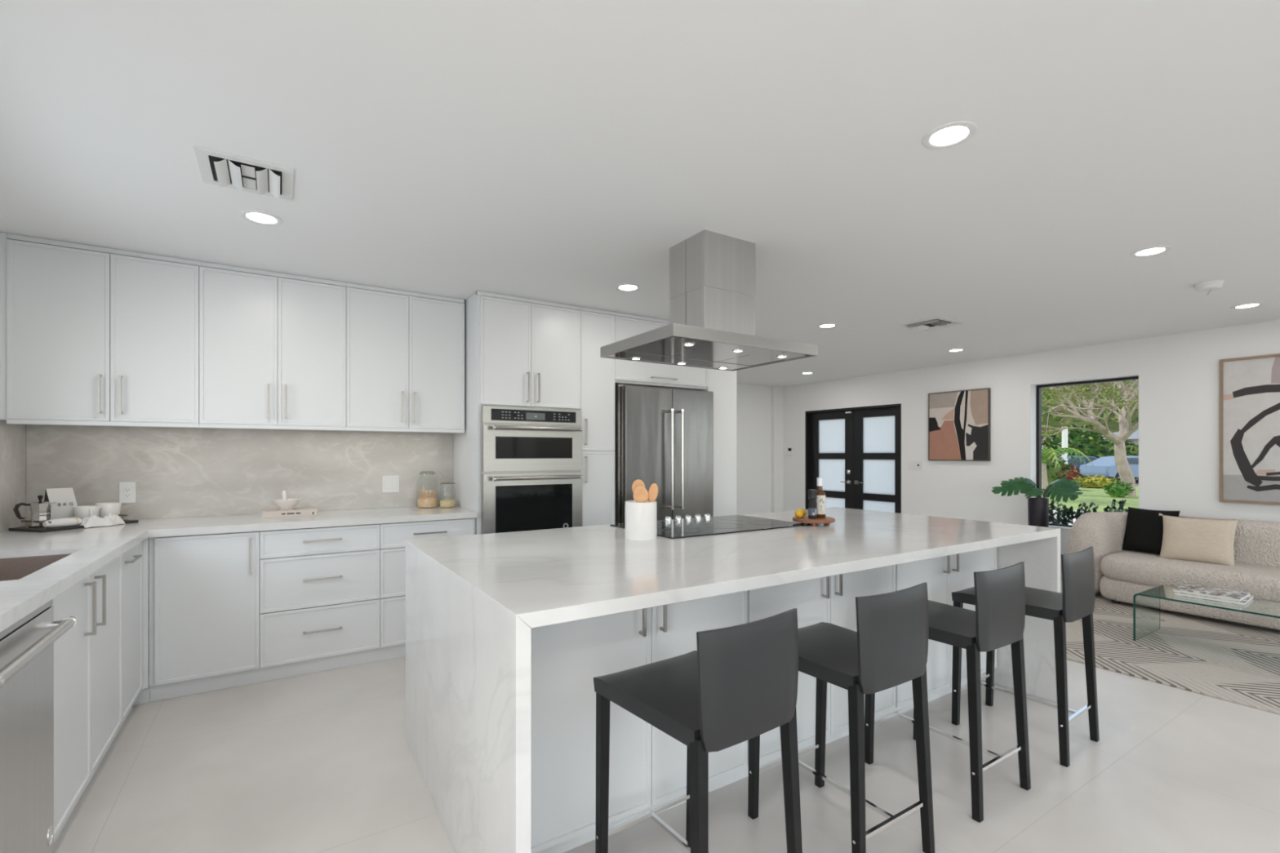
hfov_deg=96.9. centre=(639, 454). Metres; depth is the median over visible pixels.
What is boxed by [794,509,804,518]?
lemon
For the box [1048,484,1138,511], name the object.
lawn
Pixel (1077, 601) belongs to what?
bar stool
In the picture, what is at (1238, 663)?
area rug
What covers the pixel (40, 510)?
moka pot
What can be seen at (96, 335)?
upper cabinet
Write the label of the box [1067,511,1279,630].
sofa
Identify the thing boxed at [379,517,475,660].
base cabinet
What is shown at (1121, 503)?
shrub
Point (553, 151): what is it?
ceiling
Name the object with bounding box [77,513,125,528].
linen cloth
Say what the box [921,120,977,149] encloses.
recessed light
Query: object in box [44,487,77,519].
coffee bag
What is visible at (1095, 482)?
bush
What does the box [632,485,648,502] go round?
wooden spoon
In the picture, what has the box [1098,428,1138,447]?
house
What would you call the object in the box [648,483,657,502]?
wooden spoon
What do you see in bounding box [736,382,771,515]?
wall
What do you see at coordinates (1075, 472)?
bush
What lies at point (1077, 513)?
shrub
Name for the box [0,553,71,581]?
sink
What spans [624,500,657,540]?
utensil crock
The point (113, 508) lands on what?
coffee mug
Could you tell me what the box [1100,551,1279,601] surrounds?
seat cushion
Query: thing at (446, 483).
glass jar
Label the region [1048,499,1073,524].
shrub
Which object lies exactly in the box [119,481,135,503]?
wall outlet
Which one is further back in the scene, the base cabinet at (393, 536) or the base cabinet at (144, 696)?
the base cabinet at (393, 536)
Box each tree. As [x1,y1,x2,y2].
[1041,379,1138,497]
[1041,382,1123,446]
[1084,379,1138,432]
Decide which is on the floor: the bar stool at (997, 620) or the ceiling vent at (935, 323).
the bar stool at (997, 620)
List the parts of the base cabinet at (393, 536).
drawer, drawer, drawer, handle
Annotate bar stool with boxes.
[593,608,802,852]
[747,582,934,852]
[864,561,1031,822]
[951,546,1099,767]
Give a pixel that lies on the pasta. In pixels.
(427, 500)
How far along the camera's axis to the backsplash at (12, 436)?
3.00 m
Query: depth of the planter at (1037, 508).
5.95 m
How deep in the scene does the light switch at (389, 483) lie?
4.18 m
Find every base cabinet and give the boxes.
[51,554,122,844]
[110,542,142,746]
[132,537,150,705]
[149,530,259,702]
[259,524,379,682]
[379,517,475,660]
[530,590,747,852]
[734,564,895,781]
[881,546,996,716]
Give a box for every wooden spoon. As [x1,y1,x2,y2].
[631,479,644,492]
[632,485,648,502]
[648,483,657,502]
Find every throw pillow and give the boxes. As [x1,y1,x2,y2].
[1122,506,1180,554]
[1158,513,1242,565]
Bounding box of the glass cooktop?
[609,513,809,538]
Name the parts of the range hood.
filter panel, filter panel, underside plate, filter panel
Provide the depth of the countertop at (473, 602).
2.00 m
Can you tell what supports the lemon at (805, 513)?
on the board
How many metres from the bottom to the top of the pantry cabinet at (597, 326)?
2.438 m
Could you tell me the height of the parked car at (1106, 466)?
1.480 m
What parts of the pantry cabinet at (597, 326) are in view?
handle, handle, door, door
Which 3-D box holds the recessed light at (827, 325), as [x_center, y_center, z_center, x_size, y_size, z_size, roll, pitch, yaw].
[1.639,-1.122,4.960,0.172,0.006,0.172,0,0,-33]
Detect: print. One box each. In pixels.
[281,511,313,514]
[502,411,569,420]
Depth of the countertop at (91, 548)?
2.77 m
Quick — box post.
[1062,426,1067,464]
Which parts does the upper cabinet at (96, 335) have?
cabinet filler, door, handle, light rail, handle, door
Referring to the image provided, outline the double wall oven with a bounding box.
[481,405,582,533]
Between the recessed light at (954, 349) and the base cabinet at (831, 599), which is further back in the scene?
the recessed light at (954, 349)
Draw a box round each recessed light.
[239,209,283,226]
[615,283,640,291]
[800,372,813,373]
[817,323,837,328]
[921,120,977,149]
[946,348,964,351]
[1129,245,1171,257]
[1231,302,1263,309]
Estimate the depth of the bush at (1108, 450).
37.62 m
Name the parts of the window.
sill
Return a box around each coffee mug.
[73,505,98,519]
[94,502,121,517]
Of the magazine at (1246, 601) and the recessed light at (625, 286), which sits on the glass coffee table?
the magazine at (1246, 601)
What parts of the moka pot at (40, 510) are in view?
handle, lid knob, pot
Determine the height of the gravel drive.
0.100 m
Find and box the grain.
[440,499,455,506]
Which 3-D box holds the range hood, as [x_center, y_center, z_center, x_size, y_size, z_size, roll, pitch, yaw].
[0.370,-0.828,3.077,0.960,0.595,0.680,0,0,-33]
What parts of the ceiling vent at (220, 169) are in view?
blade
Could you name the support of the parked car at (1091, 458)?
on the street
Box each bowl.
[272,490,300,510]
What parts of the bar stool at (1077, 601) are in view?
leg, leg, seat, leg, backrest, leg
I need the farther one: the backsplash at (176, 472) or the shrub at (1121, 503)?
the shrub at (1121, 503)
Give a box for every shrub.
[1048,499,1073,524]
[1068,502,1098,524]
[1103,498,1128,512]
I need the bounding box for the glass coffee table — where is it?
[1133,584,1279,640]
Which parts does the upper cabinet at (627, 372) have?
handle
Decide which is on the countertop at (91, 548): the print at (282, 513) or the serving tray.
the serving tray
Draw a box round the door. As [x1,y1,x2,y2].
[804,403,901,513]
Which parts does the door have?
frosted pane, frosted pane, frosted pane, handle, frosted pane, frosted pane, frosted pane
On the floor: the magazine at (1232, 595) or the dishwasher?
the dishwasher
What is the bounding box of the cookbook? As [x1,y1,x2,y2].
[262,506,316,518]
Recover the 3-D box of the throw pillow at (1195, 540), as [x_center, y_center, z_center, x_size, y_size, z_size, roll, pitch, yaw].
[4.652,0.723,4.736,0.185,0.416,0.519,0,0,-34]
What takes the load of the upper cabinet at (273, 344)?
attached to the wall
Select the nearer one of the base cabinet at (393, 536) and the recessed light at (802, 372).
the base cabinet at (393, 536)
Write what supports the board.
on the countertop at (473, 602)
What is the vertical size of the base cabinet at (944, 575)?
0.879 m
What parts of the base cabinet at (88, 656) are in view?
door, handle, handle, door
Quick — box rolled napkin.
[42,516,82,527]
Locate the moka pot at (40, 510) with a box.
[13,495,56,528]
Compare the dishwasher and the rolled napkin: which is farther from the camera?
the rolled napkin
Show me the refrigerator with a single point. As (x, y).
(664, 437)
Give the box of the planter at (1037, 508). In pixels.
[1027,497,1048,527]
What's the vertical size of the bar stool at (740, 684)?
0.890 m
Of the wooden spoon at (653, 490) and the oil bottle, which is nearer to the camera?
the wooden spoon at (653, 490)
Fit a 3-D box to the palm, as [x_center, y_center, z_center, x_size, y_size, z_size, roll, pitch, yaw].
[13.567,0.680,19.078,2.740,1.789,2.760,0,0,-33]
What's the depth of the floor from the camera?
2.27 m
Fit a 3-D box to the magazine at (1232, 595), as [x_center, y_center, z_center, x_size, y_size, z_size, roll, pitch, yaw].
[3.901,0.942,3.870,0.292,0.018,0.321,0,0,-34]
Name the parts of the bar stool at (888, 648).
leg, leg, seat, leg, backrest, leg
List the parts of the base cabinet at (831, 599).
door, handle, handle, door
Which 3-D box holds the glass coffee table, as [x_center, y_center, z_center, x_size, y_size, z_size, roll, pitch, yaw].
[3.985,1.137,3.603,0.495,0.334,1.190,0,0,-33]
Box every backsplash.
[0,420,26,532]
[26,424,453,524]
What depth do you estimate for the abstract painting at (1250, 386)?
4.87 m
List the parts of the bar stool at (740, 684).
leg, seat, leg, leg, backrest, leg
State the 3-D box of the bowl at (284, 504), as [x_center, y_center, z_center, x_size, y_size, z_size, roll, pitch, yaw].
[-2.269,0.293,3.641,0.148,0.122,0.148,0,0,-33]
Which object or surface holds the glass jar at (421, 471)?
on the countertop at (91, 548)
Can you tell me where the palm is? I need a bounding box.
[1041,447,1094,497]
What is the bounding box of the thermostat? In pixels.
[786,447,793,454]
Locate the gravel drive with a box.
[1048,509,1091,524]
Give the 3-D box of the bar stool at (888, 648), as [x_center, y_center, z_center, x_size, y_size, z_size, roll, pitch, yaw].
[0.682,0.870,1.965,0.404,0.890,0.477,0,0,-33]
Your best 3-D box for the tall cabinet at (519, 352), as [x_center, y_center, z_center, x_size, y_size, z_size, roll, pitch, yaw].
[-0.951,0.096,4.364,0.785,2.438,0.695,0,0,-33]
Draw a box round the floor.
[48,577,1279,852]
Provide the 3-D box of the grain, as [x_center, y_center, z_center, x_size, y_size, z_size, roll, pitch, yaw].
[-1.435,0.365,4.232,0.112,0.051,0.112,0,0,-33]
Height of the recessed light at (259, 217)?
0.006 m
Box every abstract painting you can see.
[928,387,991,461]
[1219,353,1279,505]
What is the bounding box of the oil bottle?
[816,477,826,518]
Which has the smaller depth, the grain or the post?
the grain
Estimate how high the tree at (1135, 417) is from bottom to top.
8.389 m
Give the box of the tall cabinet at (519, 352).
[453,290,580,534]
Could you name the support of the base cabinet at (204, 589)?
on the floor
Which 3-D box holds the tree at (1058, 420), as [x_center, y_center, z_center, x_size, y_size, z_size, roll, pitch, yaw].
[38.087,-4.390,52.007,9.992,7.618,10.365,0,0,-33]
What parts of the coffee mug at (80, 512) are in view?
handle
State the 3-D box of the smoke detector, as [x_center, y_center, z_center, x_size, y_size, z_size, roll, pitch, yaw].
[3.748,-1.082,3.737,0.144,0.086,0.144,0,0,-33]
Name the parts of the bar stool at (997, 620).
leg, leg, seat, leg, backrest, leg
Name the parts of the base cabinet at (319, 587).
drawer, drawer, drawer, handle, handle, handle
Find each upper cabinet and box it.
[0,232,199,427]
[199,261,346,431]
[346,282,464,432]
[614,311,707,390]
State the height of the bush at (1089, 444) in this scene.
3.945 m
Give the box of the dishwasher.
[0,599,77,852]
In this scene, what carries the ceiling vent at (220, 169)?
in the ceiling
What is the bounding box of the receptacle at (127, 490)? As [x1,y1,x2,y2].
[124,486,131,498]
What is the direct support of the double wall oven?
in the tall cabinet at (519, 352)
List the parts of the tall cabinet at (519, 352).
door, handle, handle, door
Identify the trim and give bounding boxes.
[771,386,782,511]
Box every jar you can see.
[419,471,437,478]
[439,483,457,487]
[808,499,817,519]
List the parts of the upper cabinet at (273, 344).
door, handle, light rail, handle, door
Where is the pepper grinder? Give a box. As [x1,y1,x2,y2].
[807,488,817,519]
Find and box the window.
[1035,376,1138,529]
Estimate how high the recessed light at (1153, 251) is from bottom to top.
0.006 m
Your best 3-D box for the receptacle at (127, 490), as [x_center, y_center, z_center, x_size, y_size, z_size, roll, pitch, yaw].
[-3.069,0.230,3.395,0.034,0.068,0.002,0,0,-33]
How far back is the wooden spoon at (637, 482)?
2.68 m
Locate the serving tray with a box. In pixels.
[8,514,138,532]
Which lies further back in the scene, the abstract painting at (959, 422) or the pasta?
the abstract painting at (959, 422)
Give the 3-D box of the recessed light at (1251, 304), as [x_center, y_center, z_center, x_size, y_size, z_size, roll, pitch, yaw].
[4.598,-1.122,4.292,0.172,0.006,0.172,0,0,-33]
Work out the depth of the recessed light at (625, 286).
3.81 m
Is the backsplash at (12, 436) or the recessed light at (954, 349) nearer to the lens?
the backsplash at (12, 436)
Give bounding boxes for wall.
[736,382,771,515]
[782,320,1279,577]
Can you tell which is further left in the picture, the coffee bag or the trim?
the coffee bag
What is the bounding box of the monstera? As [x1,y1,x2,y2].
[991,476,1083,527]
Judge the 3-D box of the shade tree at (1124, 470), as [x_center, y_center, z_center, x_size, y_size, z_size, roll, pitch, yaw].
[16.496,-2.100,20.796,10.036,7.330,8.764,0,0,-5]
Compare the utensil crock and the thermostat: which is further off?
the thermostat
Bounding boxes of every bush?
[1041,444,1072,484]
[1042,423,1109,457]
[1059,462,1082,484]
[1071,474,1119,488]
[1094,440,1138,458]
[1102,480,1133,497]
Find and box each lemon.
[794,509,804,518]
[799,508,807,516]
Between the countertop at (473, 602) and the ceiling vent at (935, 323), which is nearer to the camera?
the countertop at (473, 602)
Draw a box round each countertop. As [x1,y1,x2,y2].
[0,505,477,631]
[404,506,1060,852]
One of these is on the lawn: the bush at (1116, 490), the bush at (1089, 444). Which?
the bush at (1116, 490)
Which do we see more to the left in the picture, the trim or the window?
the trim
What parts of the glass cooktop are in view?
knob, knob, knob, knob, knob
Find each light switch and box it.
[382,475,399,493]
[908,460,921,470]
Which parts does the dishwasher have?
handle mount, control panel, door panel, handle, handle mount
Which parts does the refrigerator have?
door, handle, handle, door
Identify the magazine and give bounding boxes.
[1173,583,1250,601]
[1174,591,1253,604]
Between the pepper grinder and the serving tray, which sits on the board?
the pepper grinder
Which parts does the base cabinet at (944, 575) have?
door, handle, handle, door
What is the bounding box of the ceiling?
[0,0,1279,386]
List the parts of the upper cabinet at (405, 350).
door, handle, light rail, handle, door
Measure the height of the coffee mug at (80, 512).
0.094 m
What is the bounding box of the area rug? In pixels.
[1062,592,1279,714]
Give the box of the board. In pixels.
[792,515,835,526]
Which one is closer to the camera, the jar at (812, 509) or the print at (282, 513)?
the jar at (812, 509)
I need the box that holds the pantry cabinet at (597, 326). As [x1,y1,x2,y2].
[579,306,614,526]
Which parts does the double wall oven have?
control panel, oven door, microwave door, touch panel, handle, handle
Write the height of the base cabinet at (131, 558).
0.879 m
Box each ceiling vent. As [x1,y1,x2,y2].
[193,146,293,200]
[899,316,963,331]
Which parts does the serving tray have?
handle, handle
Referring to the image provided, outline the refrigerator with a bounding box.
[613,384,713,524]
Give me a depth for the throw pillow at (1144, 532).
5.08 m
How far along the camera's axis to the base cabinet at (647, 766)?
1.88 m
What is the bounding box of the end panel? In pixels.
[700,368,736,516]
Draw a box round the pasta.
[417,489,437,507]
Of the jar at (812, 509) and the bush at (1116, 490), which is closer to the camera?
the jar at (812, 509)
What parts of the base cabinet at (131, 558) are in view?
door, handle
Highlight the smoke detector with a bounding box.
[1193,280,1224,295]
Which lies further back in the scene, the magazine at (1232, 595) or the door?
the door
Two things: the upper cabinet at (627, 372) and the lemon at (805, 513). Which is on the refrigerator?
the upper cabinet at (627, 372)
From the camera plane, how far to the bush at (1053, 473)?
24.51 m
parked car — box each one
[1057,455,1112,479]
[1079,455,1138,484]
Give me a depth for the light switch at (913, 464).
7.46 m
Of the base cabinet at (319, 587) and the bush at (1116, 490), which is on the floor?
the base cabinet at (319, 587)
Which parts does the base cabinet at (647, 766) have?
door, handle, handle, door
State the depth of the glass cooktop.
3.10 m
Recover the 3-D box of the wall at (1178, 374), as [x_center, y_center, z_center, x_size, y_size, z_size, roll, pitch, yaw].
[5.050,0.095,5.434,0.220,2.440,9.730,0,0,-33]
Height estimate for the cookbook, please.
0.040 m
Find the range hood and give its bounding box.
[600,229,817,371]
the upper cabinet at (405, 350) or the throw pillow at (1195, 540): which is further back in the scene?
the throw pillow at (1195, 540)
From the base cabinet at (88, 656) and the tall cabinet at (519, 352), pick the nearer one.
the base cabinet at (88, 656)

